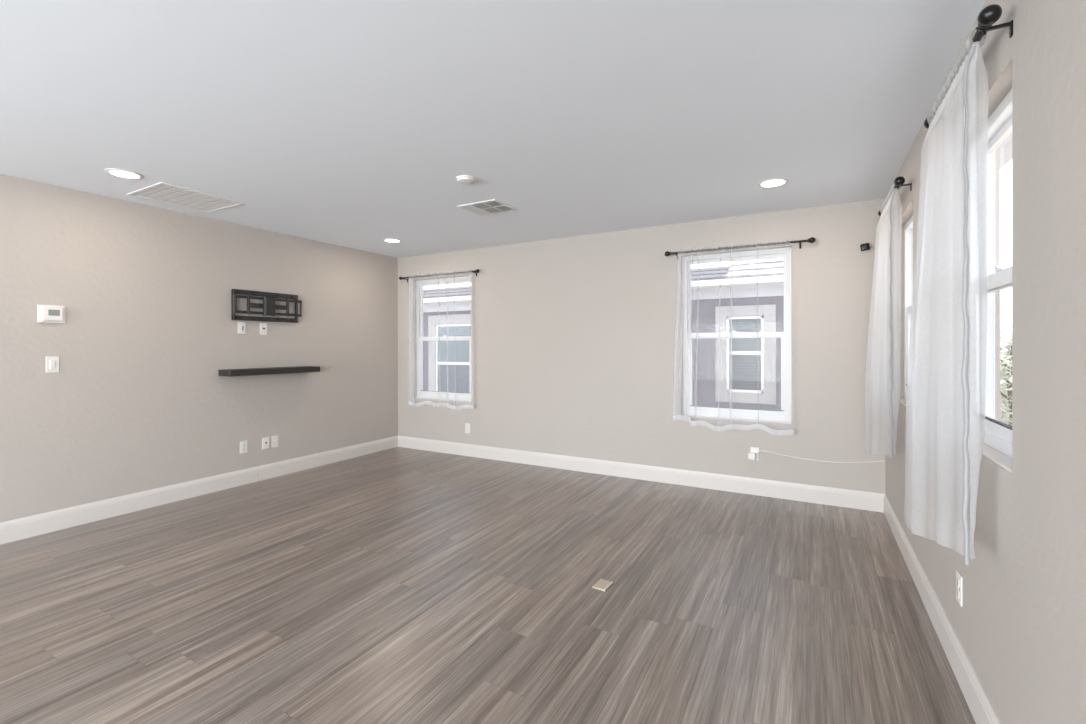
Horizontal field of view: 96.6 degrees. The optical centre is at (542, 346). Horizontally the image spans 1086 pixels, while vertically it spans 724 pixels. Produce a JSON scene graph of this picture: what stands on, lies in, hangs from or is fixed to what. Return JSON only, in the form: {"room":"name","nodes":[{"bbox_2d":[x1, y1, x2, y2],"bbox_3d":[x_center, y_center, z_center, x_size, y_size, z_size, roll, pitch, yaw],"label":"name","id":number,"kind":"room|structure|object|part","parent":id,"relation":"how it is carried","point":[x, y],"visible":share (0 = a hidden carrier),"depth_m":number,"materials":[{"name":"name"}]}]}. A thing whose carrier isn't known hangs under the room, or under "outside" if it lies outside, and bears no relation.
{"room":"empty living room","nodes":[
{"label":"empty living room","id":0,"kind":"room"},
{"bbox_2d":[0,174,397,522],"bbox_3d":[-4.868,0.087,1.019,0.160,2.440,12.074,0,0,29],"label":"wall","id":1,"kind":"structure","parent":0,"point":[137,400],"depth_m":3.99,"materials":[{"name":"beige paint"}]},
{"bbox_2d":[37,305,65,322],"bbox_3d":[-3.444,-0.231,3.398,0.033,0.124,0.146,0,0,29],"label":"thermostat","id":2,"kind":"object","parent":1,"relation":"attached to","point":[45,313],"visible":1,"depth_m":3.39,"materials":[{"name":"white plastic"}]},
{"bbox_2d":[46,356,58,372],"bbox_3d":[-3.450,0.124,3.406,0.013,0.115,0.070,0,0,29],"label":"light switch","id":3,"kind":"object","parent":1,"relation":"attached to","point":[52,362],"visible":1,"depth_m":3.40,"materials":[{"name":"white plastic"}]},
{"bbox_2d":[0,436,397,544],"bbox_3d":[-4.790,1.236,0.979,0.014,0.142,12.074,0,0,29],"label":"baseboard","id":4,"kind":"structure","parent":1,"relation":"attached to","point":[39,524],"depth_m":4.00,"materials":[{"name":"white wood"}]},
{"bbox_2d":[238,322,245,333],"bbox_3d":[-2.826,-0.178,4.540,0.010,0.115,0.070,0,0,29],"label":"wall plate","id":5,"kind":"object","parent":1,"relation":"attached to","point":[241,325],"visible":1,"depth_m":4.54,"materials":[{"name":"white plastic"}]},
{"bbox_2d":[240,440,247,453],"bbox_3d":[-2.817,0.942,4.555,0.009,0.115,0.070,0,0,29],"label":"outlet","id":6,"kind":"object","parent":1,"relation":"attached to","point":[243,444],"visible":1,"depth_m":4.55,"materials":[{"name":"white plastic"}]},
{"bbox_2d":[260,323,266,334],"bbox_3d":[-2.721,-0.175,4.719,0.020,0.115,0.070,0,0,29],"label":"wall plate","id":7,"kind":"object","parent":1,"relation":"attached to","point":[263,326],"visible":1,"depth_m":4.72,"materials":[{"name":"white plastic"}]},
{"bbox_2d":[262,437,268,449],"bbox_3d":[-2.715,0.943,4.739,0.010,0.115,0.070,0,0,29],"label":"wall plate","id":8,"kind":"object","parent":1,"relation":"attached to","point":[265,441],"visible":1,"depth_m":4.73,"materials":[{"name":"white plastic"}]},
{"bbox_2d":[231,289,301,322],"bbox_3d":[-2.674,-0.392,4.735,0.088,0.286,0.672,0,0,29],"label":"tv wall mount","id":9,"kind":"object","parent":1,"relation":"attached to","point":[268,306],"visible":1,"depth_m":4.68,"materials":[{"name":"black metal"}]},
{"bbox_3d":[-2.766,-0.396,4.577,0.024,0.168,0.298,0,0,29],"label":"arm","id":10,"kind":"part","parent":9,"relation":"part of"},
{"bbox_3d":[-2.731,-0.394,4.616,0.022,0.185,0.175,0,0,29],"label":"arm","id":11,"kind":"part","parent":9,"relation":"part of"},
{"bbox_3d":[-2.662,-0.394,4.708,0.035,0.193,0.110,0,0,29],"label":"head plate","id":12,"kind":"part","parent":9,"relation":"part of","materials":[{"name":"black metal"}]},
{"bbox_3d":[-2.618,-0.395,4.822,0.022,0.185,0.175,0,0,29],"label":"arm","id":13,"kind":"part","parent":9,"relation":"part of"},
{"bbox_3d":[-2.591,-0.397,4.884,0.016,0.168,0.330,0,0,29],"label":"arm","id":14,"kind":"part","parent":9,"relation":"part of"},
{"bbox_2d":[218,366,319,375],"bbox_3d":[-2.629,0.233,4.714,0.185,0.056,0.902,0,0,29],"label":"floating shelf","id":15,"kind":"object","parent":1,"relation":"attached to","point":[299,369],"visible":1,"depth_m":4.59,"materials":[{"name":"brown wood"}]},
{"bbox_2d":[271,435,277,447],"bbox_3d":[-2.667,0.943,4.820,0.015,0.115,0.070,0,0,29],"label":"wall plate","id":16,"kind":"object","parent":1,"relation":"attached to","point":[274,439],"visible":1,"depth_m":4.81,"materials":[{"name":"white plastic"}]},
{"bbox_2d":[0,447,975,723],"bbox_3d":[-2.527,1.365,-0.271,5.504,0.120,12.394,0,0,29],"label":"floor","id":17,"kind":"structure","parent":0,"point":[397,585],"depth_m":2.40,"materials":[{"name":"laminate"}]},
{"bbox_2d":[592,579,612,591],"bbox_3d":[0.324,1.287,2.619,0.075,0.012,0.106,0,0,33],"label":"floor plate","id":18,"kind":"object","parent":17,"relation":"on","point":[603,585],"visible":1,"depth_m":2.60,"materials":[{"name":"beige plastic"}]},
{"bbox_2d":[0,0,985,257],"bbox_3d":[-2.533,-1.235,-0.276,5.504,0.200,12.394,0,0,29],"label":"ceiling","id":19,"kind":"structure","parent":0,"point":[354,124],"depth_m":2.29,"materials":[{"name":"white paint"}]},
{"bbox_2d":[104,168,143,179],"bbox_3d":[-2.761,-1.139,3.192,0.200,0.006,0.200,0,0,29],"label":"recessed light","id":20,"kind":"object","parent":19,"relation":"in","point":[121,173],"visible":1,"depth_m":3.17,"materials":[{"name":"white plastic"}]},
{"bbox_2d":[126,182,244,212],"bbox_3d":[-2.742,-1.140,3.734,0.530,0.006,0.570,0,0,29],"label":"ceiling vent","id":21,"kind":"object","parent":19,"relation":"in","point":[160,192],"visible":1,"depth_m":3.71,"materials":[{"name":"white metal"}]},
{"bbox_2d":[383,238,401,242],"bbox_3d":[-1.627,-1.146,5.225,0.200,0.006,0.200,0,0,29],"label":"recessed light","id":22,"kind":"object","parent":19,"relation":"in","point":[389,240],"visible":1,"depth_m":5.20,"materials":[{"name":"white plastic"}]},
{"bbox_2d":[456,175,476,184],"bbox_3d":[-0.524,-1.133,3.302,0.140,0.028,0.140,0,0,29],"label":"smoke detector","id":23,"kind":"object","parent":19,"relation":"attached to","point":[463,179],"visible":1,"depth_m":3.27,"materials":[{"name":"white plastic"}]},
{"bbox_2d":[457,199,516,215],"bbox_3d":[-0.459,-1.142,3.983,0.376,0.013,0.320,0,0,29],"label":"ceiling vent","id":24,"kind":"object","parent":19,"relation":"in","point":[493,206],"visible":1,"depth_m":3.96,"materials":[{"name":"white metal"}]},
{"bbox_2d":[757,178,788,187],"bbox_3d":[1.614,-1.149,3.397,0.200,0.006,0.200,0,0,29],"label":"recessed light","id":25,"kind":"object","parent":19,"relation":"in","point":[774,182],"visible":1,"depth_m":3.39,"materials":[{"name":"white plastic"}]},
{"bbox_2d":[398,198,884,493],"bbox_3d":[0.429,0.067,5.081,5.504,2.440,0.160,0,0,29],"label":"wall","id":26,"kind":"structure","parent":0,"point":[577,341],"depth_m":4.71,"materials":[{"name":"beige paint"}]},
{"bbox_2d":[399,269,478,281],"bbox_3d":[-1.272,-0.860,5.878,1.251,0.072,0.084,0,0,29],"label":"curtain rod","id":27,"kind":"object","parent":26,"relation":"attached to","point":[476,271],"visible":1,"depth_m":5.82,"materials":[{"name":"black metal"}]},
{"bbox_2d":[408,401,473,409],"bbox_3d":[-1.245,-0.079,5.829,1.014,1.647,0.057,0,0,29],"label":"sheer curtain","id":28,"kind":"object","parent":27,"relation":"hanging from","point":[409,402],"visible":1,"depth_m":5.80,"materials":[{"name":"white fabric"}]},
{"bbox_2d":[414,276,471,401],"bbox_3d":[-1.212,-0.096,5.973,0.920,1.501,0.134,0,0,29],"label":"window","id":29,"kind":"structure","parent":26,"relation":"in","point":[430,395],"depth_m":6.08,"materials":[{"name":"white plastic"}]},
{"bbox_3d":[-1.229,0.649,5.941,0.920,0.011,0.057,0,0,29],"label":"sill","id":30,"kind":"part","parent":29,"relation":"part of","materials":[{"name":"white wood"}]},
{"bbox_3d":[-1.206,0.239,5.984,0.844,0.734,0.028,0,0,29],"label":"sash","id":31,"kind":"part","parent":29,"relation":"part of","materials":[{"name":"white plastic"}]},
{"bbox_3d":[-1.193,-0.442,6.009,0.844,0.732,0.024,0,0,29],"label":"sash","id":32,"kind":"part","parent":29,"relation":"part of","materials":[{"name":"glass"}]},
{"bbox_2d":[465,423,469,432],"bbox_3d":[-0.891,0.962,5.716,0.070,0.115,0.009,0,0,29],"label":"outlet","id":33,"kind":"object","parent":26,"relation":"attached to","point":[467,426],"visible":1,"depth_m":5.71,"materials":[{"name":"white plastic"}]},
{"bbox_2d":[398,436,884,512],"bbox_3d":[0.389,1.216,5.007,5.184,0.142,0.014,0,0,29],"label":"baseboard","id":34,"kind":"structure","parent":26,"relation":"attached to","point":[862,500],"depth_m":4.55,"materials":[{"name":"white wood"}]},
{"bbox_2d":[683,247,790,423],"bbox_3d":[1.722,-0.098,4.352,0.915,1.501,0.134,0,0,29],"label":"window","id":35,"kind":"structure","parent":26,"relation":"in","point":[783,416],"depth_m":4.34,"materials":[{"name":"white plastic"}]},
{"bbox_3d":[1.728,0.236,4.363,0.839,0.734,0.028,0,0,29],"label":"sash","id":36,"kind":"part","parent":35,"relation":"part of","materials":[{"name":"white plastic"}]},
{"bbox_3d":[1.742,-0.445,4.388,0.839,0.732,0.024,0,0,29],"label":"sash","id":37,"kind":"part","parent":35,"relation":"part of","materials":[{"name":"glass"}]},
{"bbox_3d":[1.705,0.647,4.320,0.915,0.011,0.057,0,0,29],"label":"sill","id":38,"kind":"part","parent":35,"relation":"part of","materials":[{"name":"white wood"}]},
{"bbox_2d":[665,237,814,258],"bbox_3d":[1.684,-0.856,4.244,1.229,0.074,0.086,0,0,29],"label":"curtain rod","id":39,"kind":"object","parent":26,"relation":"attached to","point":[812,239],"visible":1,"depth_m":4.18,"materials":[{"name":"black metal"}]},
{"bbox_2d":[672,415,793,434],"bbox_3d":[1.636,-0.075,4.238,0.998,1.644,0.057,0,0,29],"label":"sheer curtain","id":40,"kind":"object","parent":39,"relation":"hanging from","point":[677,417],"visible":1,"depth_m":4.21,"materials":[{"name":"white fabric"}]},
{"bbox_2d":[750,447,758,460],"bbox_3d":[1.840,0.929,4.207,0.070,0.115,0.008,0,0,29],"label":"outlet","id":41,"kind":"object","parent":26,"relation":"attached to","point":[752,449],"visible":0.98,"depth_m":4.20,"materials":[{"name":"white plastic"}]},
{"bbox_2d":[748,450,881,462],"bbox_3d":[2.216,0.929,3.976,0.977,0.093,0.047,0,0,29],"label":"cable","id":42,"kind":"object","parent":41,"relation":"attached to","point":[751,456],"visible":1,"depth_m":4.09,"materials":[{"name":"white plastic"}]},
{"bbox_2d":[860,243,869,251],"bbox_3d":[2.528,-0.783,3.800,0.065,0.061,0.046,0,0,29],"label":"sensor","id":43,"kind":"object","parent":26,"relation":"attached to","point":[864,247],"visible":1,"depth_m":3.78,"materials":[{"name":"black plastic"}]},
{"bbox_2d":[885,0,1085,723],"bbox_3d":[-0.191,0.083,-1.565,0.160,2.440,12.074,0,0,29],"label":"wall","id":44,"kind":"structure","parent":0,"point":[1020,625],"depth_m":1.25,"materials":[{"name":"beige paint"}]},
{"bbox_2d":[878,176,911,215],"bbox_3d":[2.239,-0.937,3.090,0.088,0.076,0.806,0,0,29],"label":"curtain rod","id":45,"kind":"object","parent":44,"relation":"attached to","point":[899,181],"visible":0.61,"depth_m":2.77,"materials":[{"name":"black metal"}]},
{"bbox_2d":[864,183,901,458],"bbox_3d":[2.188,-0.116,3.125,0.141,1.735,0.652,0,0,29],"label":"sheer curtain","id":46,"kind":"object","parent":45,"relation":"hanging from","point":[883,357],"visible":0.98,"depth_m":2.95,"materials":[{"name":"white fabric"}]},
{"bbox_2d":[900,215,912,405],"bbox_3d":[2.332,-0.237,3.026,0.134,1.201,0.725,0,0,29],"label":"window","id":47,"kind":"structure","parent":44,"relation":"in","point":[908,227],"depth_m":3.30,"materials":[{"name":"white plastic"}]},
{"bbox_3d":[2.300,0.358,3.046,0.057,0.011,0.725,0,0,29],"label":"sill","id":48,"kind":"part","parent":47,"relation":"part of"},
{"bbox_3d":[2.343,0.023,3.021,0.028,0.584,0.649,0,0,29],"label":"sash","id":49,"kind":"part","parent":47,"relation":"part of","materials":[{"name":"white plastic"}]},
{"bbox_3d":[2.368,-0.508,3.006,0.024,0.582,0.649,0,0,29],"label":"sash","id":50,"kind":"part","parent":47,"relation":"part of","materials":[{"name":"white plastic"}]},
{"bbox_2d":[884,494,1000,723],"bbox_3d":[-0.265,1.232,-1.521,0.014,0.142,12.074,0,0,29],"label":"baseboard","id":51,"kind":"structure","parent":44,"relation":"attached to","point":[980,706],"depth_m":2.02,"materials":[{"name":"white wood"}]},
{"bbox_2d":[956,570,962,606],"bbox_3d":[1.618,0.939,1.883,0.009,0.115,0.070,0,0,29],"label":"outlet","id":52,"kind":"object","parent":44,"relation":"attached to","point":[959,580],"visible":1,"depth_m":1.87,"materials":[{"name":"white plastic"}]},
{"bbox_2d":[924,4,1012,128],"bbox_3d":[1.470,-0.933,1.698,0.088,0.076,0.806,0,0,29],"label":"curtain rod","id":53,"kind":"object","parent":44,"relation":"attached to","point":[990,14],"visible":0.59,"depth_m":1.39,"materials":[{"name":"black metal"}]},
{"bbox_2d":[904,25,988,564],"bbox_3d":[1.437,-0.112,1.752,0.140,1.736,0.655,0,0,29],"label":"sheer curtain","id":54,"kind":"object","parent":53,"relation":"hanging from","point":[946,398],"visible":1,"depth_m":1.60,"materials":[{"name":"white fabric"}]},
{"bbox_3d":[1.349,-0.916,1.394,0.005,0.044,0.016,0,0,29],"label":"mounting plate","id":55,"kind":"part","parent":53,"relation":"part of","materials":[{"name":"black metal"}]},
{"bbox_2d":[982,89,1011,472],"bbox_3d":[1.587,-0.233,1.679,0.134,1.201,0.725,0,0,29],"label":"window","id":56,"kind":"structure","parent":44,"relation":"in","point":[997,447],"depth_m":1.80,"materials":[{"name":"white plastic"}]},
{"bbox_3d":[1.555,0.363,1.698,0.057,0.011,0.725,0,0,29],"label":"sill","id":57,"kind":"part","parent":56,"relation":"part of","materials":[{"name":"white wood"}]},
{"bbox_3d":[1.598,0.027,1.673,0.028,0.584,0.649,0,0,29],"label":"sash","id":58,"kind":"part","parent":56,"relation":"part of","materials":[{"name":"white plastic"}]},
{"bbox_3d":[1.623,-0.504,1.658,0.024,0.582,0.649,0,0,29],"label":"sash","id":59,"kind":"part","parent":56,"relation":"part of","materials":[{"name":"white plastic"}]},
{"bbox_2d":[1000,133,1011,168],"bbox_3d":[-2.519,-1.395,-0.250,6.704,0.120,13.534,0,0,29],"label":"roof eave","id":60,"kind":"object","parent":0,"point":[1006,145],"depth_m":3.36},
{"label":"outside","id":61,"kind":"structure","parent":0,"visible":0},
{"bbox_3d":[10.821,1.504,19.580,60.000,0.100,35.266,0,0,29],"label":"ground","id":62,"kind":"structure","parent":61,"visible":0},
{"bbox_2d":[423,257,783,410],"bbox_3d":[0.860,-0.887,11.431,12.850,4.761,6.300,0,0,29],"label":"neighbor house","id":63,"kind":"structure","parent":62,"relation":"on","point":[744,295],"depth_m":7.15,"materials":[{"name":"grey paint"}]},
{"bbox_2d":[437,364,468,392],"bbox_3d":[-1.641,0.675,9.539,1.130,0.642,0.016,0,0,29],"label":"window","id":64,"kind":"structure","parent":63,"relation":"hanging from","point":[450,377],"depth_m":9.62,"materials":[{"name":"clear glass"}]},
{"bbox_2d":[437,326,470,361],"bbox_3d":[-1.642,-0.055,9.537,1.130,0.710,0.016,0,0,29],"label":"window","id":65,"kind":"structure","parent":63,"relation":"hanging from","point":[447,351],"depth_m":9.62,"materials":[{"name":"clear glass"}]},
{"bbox_2d":[729,319,760,350],"bbox_3d":[2.926,-0.172,7.012,0.430,0.466,0.016,0,0,29],"label":"blind","id":66,"kind":"object","parent":63,"relation":"hanging from","point":[740,325],"depth_m":7.01,"materials":[{"name":"white plastic"}]},
{"bbox_2d":[729,355,760,389],"bbox_3d":[2.928,0.368,7.013,0.430,0.506,0.016,0,0,29],"label":"blind","id":67,"kind":"object","parent":63,"relation":"hanging from","point":[744,370],"depth_m":7.01,"materials":[{"name":"white plastic"}]},
{"bbox_2d":[1000,344,1011,424],"bbox_3d":[6.276,0.731,4.532,0.260,1.530,22.000,0,0,29],"label":"wall","id":68,"kind":"structure","parent":62,"relation":"on","point":[1005,421],"depth_m":9.12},
{"bbox_2d":[1000,321,1011,425],"bbox_3d":[6.802,0.555,6.984,1.240,1.878,1.243,0,0,29],"label":"tree","id":69,"kind":"object","parent":62,"relation":"on","point":[1004,366],"visible":0.18,"depth_m":6.97,"materials":[{"name":"green plant"}]}
]}

